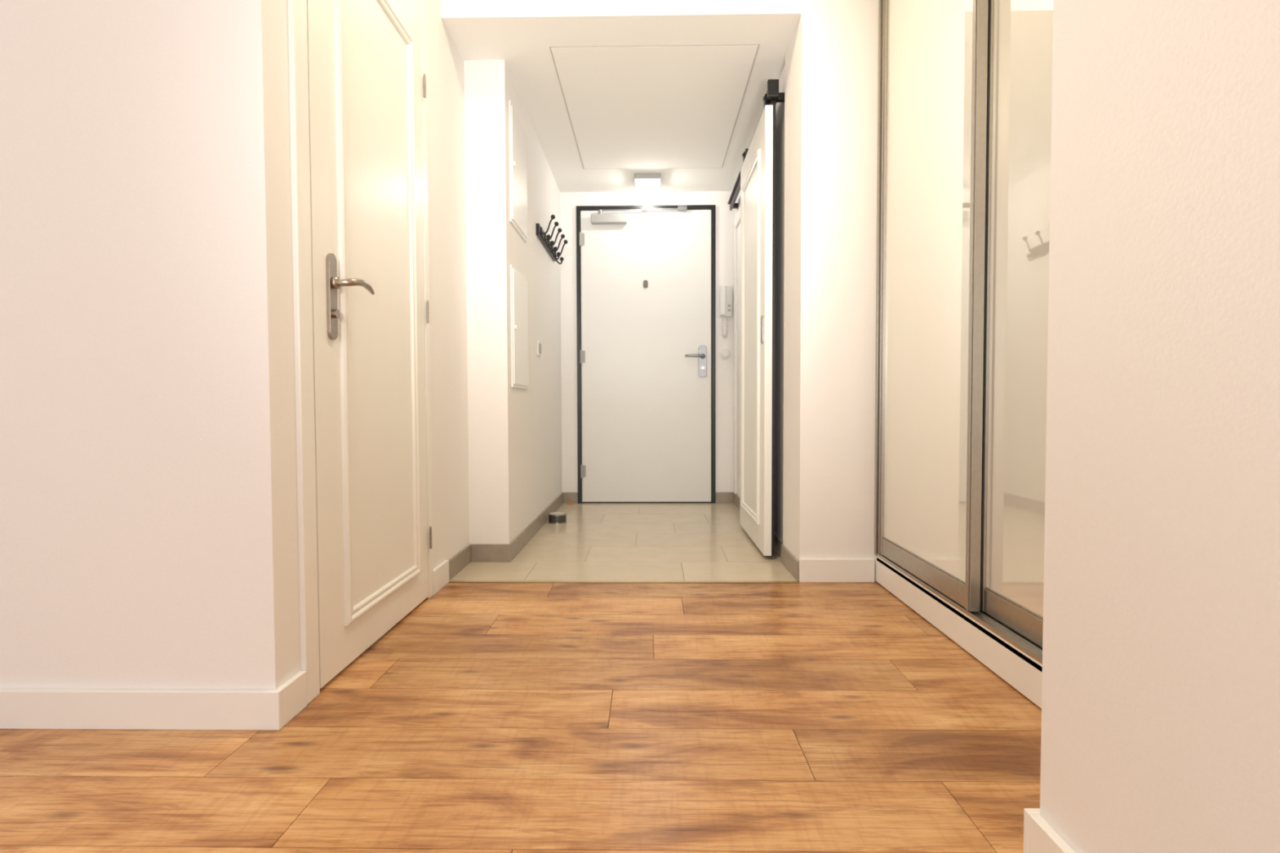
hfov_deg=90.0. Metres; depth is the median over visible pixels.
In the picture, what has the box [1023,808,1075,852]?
baseboard
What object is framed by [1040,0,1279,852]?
wall
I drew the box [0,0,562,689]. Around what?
wall
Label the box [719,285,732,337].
intercom
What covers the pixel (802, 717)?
floor
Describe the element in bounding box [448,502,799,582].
floor
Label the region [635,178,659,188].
diffuser
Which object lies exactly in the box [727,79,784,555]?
door
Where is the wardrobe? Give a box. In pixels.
[874,0,1053,708]
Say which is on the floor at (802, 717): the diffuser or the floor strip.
the floor strip
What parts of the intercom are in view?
coiled cord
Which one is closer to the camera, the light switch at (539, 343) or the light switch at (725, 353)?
the light switch at (539, 343)
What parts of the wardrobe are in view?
rail, sliding door, rail, sliding door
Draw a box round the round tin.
[547,511,566,524]
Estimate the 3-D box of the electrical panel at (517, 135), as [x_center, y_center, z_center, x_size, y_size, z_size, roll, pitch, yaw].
[-0.550,-1.147,2.927,0.020,0.515,0.355,0,2,1]
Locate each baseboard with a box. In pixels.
[0,671,306,730]
[432,492,563,595]
[563,492,733,503]
[733,492,799,581]
[799,558,874,582]
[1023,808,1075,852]
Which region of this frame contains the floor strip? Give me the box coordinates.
[448,581,799,583]
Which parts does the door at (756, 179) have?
panel moulding, wall rail, finger pull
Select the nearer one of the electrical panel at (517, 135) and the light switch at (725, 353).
the electrical panel at (517, 135)
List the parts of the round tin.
lid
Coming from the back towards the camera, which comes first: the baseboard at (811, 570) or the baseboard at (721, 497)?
the baseboard at (721, 497)
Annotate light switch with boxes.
[537,340,541,356]
[720,348,730,359]
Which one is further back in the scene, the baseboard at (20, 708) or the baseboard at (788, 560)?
the baseboard at (788, 560)
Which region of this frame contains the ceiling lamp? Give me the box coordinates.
[634,173,661,188]
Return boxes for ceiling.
[440,0,801,192]
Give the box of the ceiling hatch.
[549,44,759,168]
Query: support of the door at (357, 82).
in the wall at (148, 506)
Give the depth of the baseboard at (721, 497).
4.36 m
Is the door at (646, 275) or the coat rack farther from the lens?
the door at (646, 275)
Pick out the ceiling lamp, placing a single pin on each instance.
(646, 180)
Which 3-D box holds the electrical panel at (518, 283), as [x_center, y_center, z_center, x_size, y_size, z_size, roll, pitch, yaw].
[-0.548,-0.441,2.949,0.020,0.531,0.355,0,2,1]
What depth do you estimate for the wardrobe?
1.73 m
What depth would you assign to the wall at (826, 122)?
2.38 m
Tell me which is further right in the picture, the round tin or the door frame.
the door frame
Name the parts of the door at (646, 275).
closer arm, lever, handle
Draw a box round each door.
[287,0,433,704]
[576,204,715,503]
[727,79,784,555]
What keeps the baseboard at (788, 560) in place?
attached to the wall at (826, 122)
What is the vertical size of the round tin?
0.052 m
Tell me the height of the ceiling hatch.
0.003 m
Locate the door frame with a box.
[733,206,740,493]
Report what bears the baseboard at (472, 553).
attached to the wall at (148, 506)
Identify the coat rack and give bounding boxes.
[536,214,567,264]
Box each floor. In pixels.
[0,581,1041,852]
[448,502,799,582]
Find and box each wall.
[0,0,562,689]
[560,191,734,502]
[734,0,878,581]
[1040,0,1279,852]
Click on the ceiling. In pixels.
(521, 33)
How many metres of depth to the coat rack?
3.58 m
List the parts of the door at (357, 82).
handle, lever, panel moulding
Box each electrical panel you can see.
[508,100,527,242]
[510,264,528,389]
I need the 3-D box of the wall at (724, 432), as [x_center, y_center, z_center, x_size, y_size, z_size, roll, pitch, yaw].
[0.008,-0.753,4.414,1.668,2.550,0.150,0,2,1]

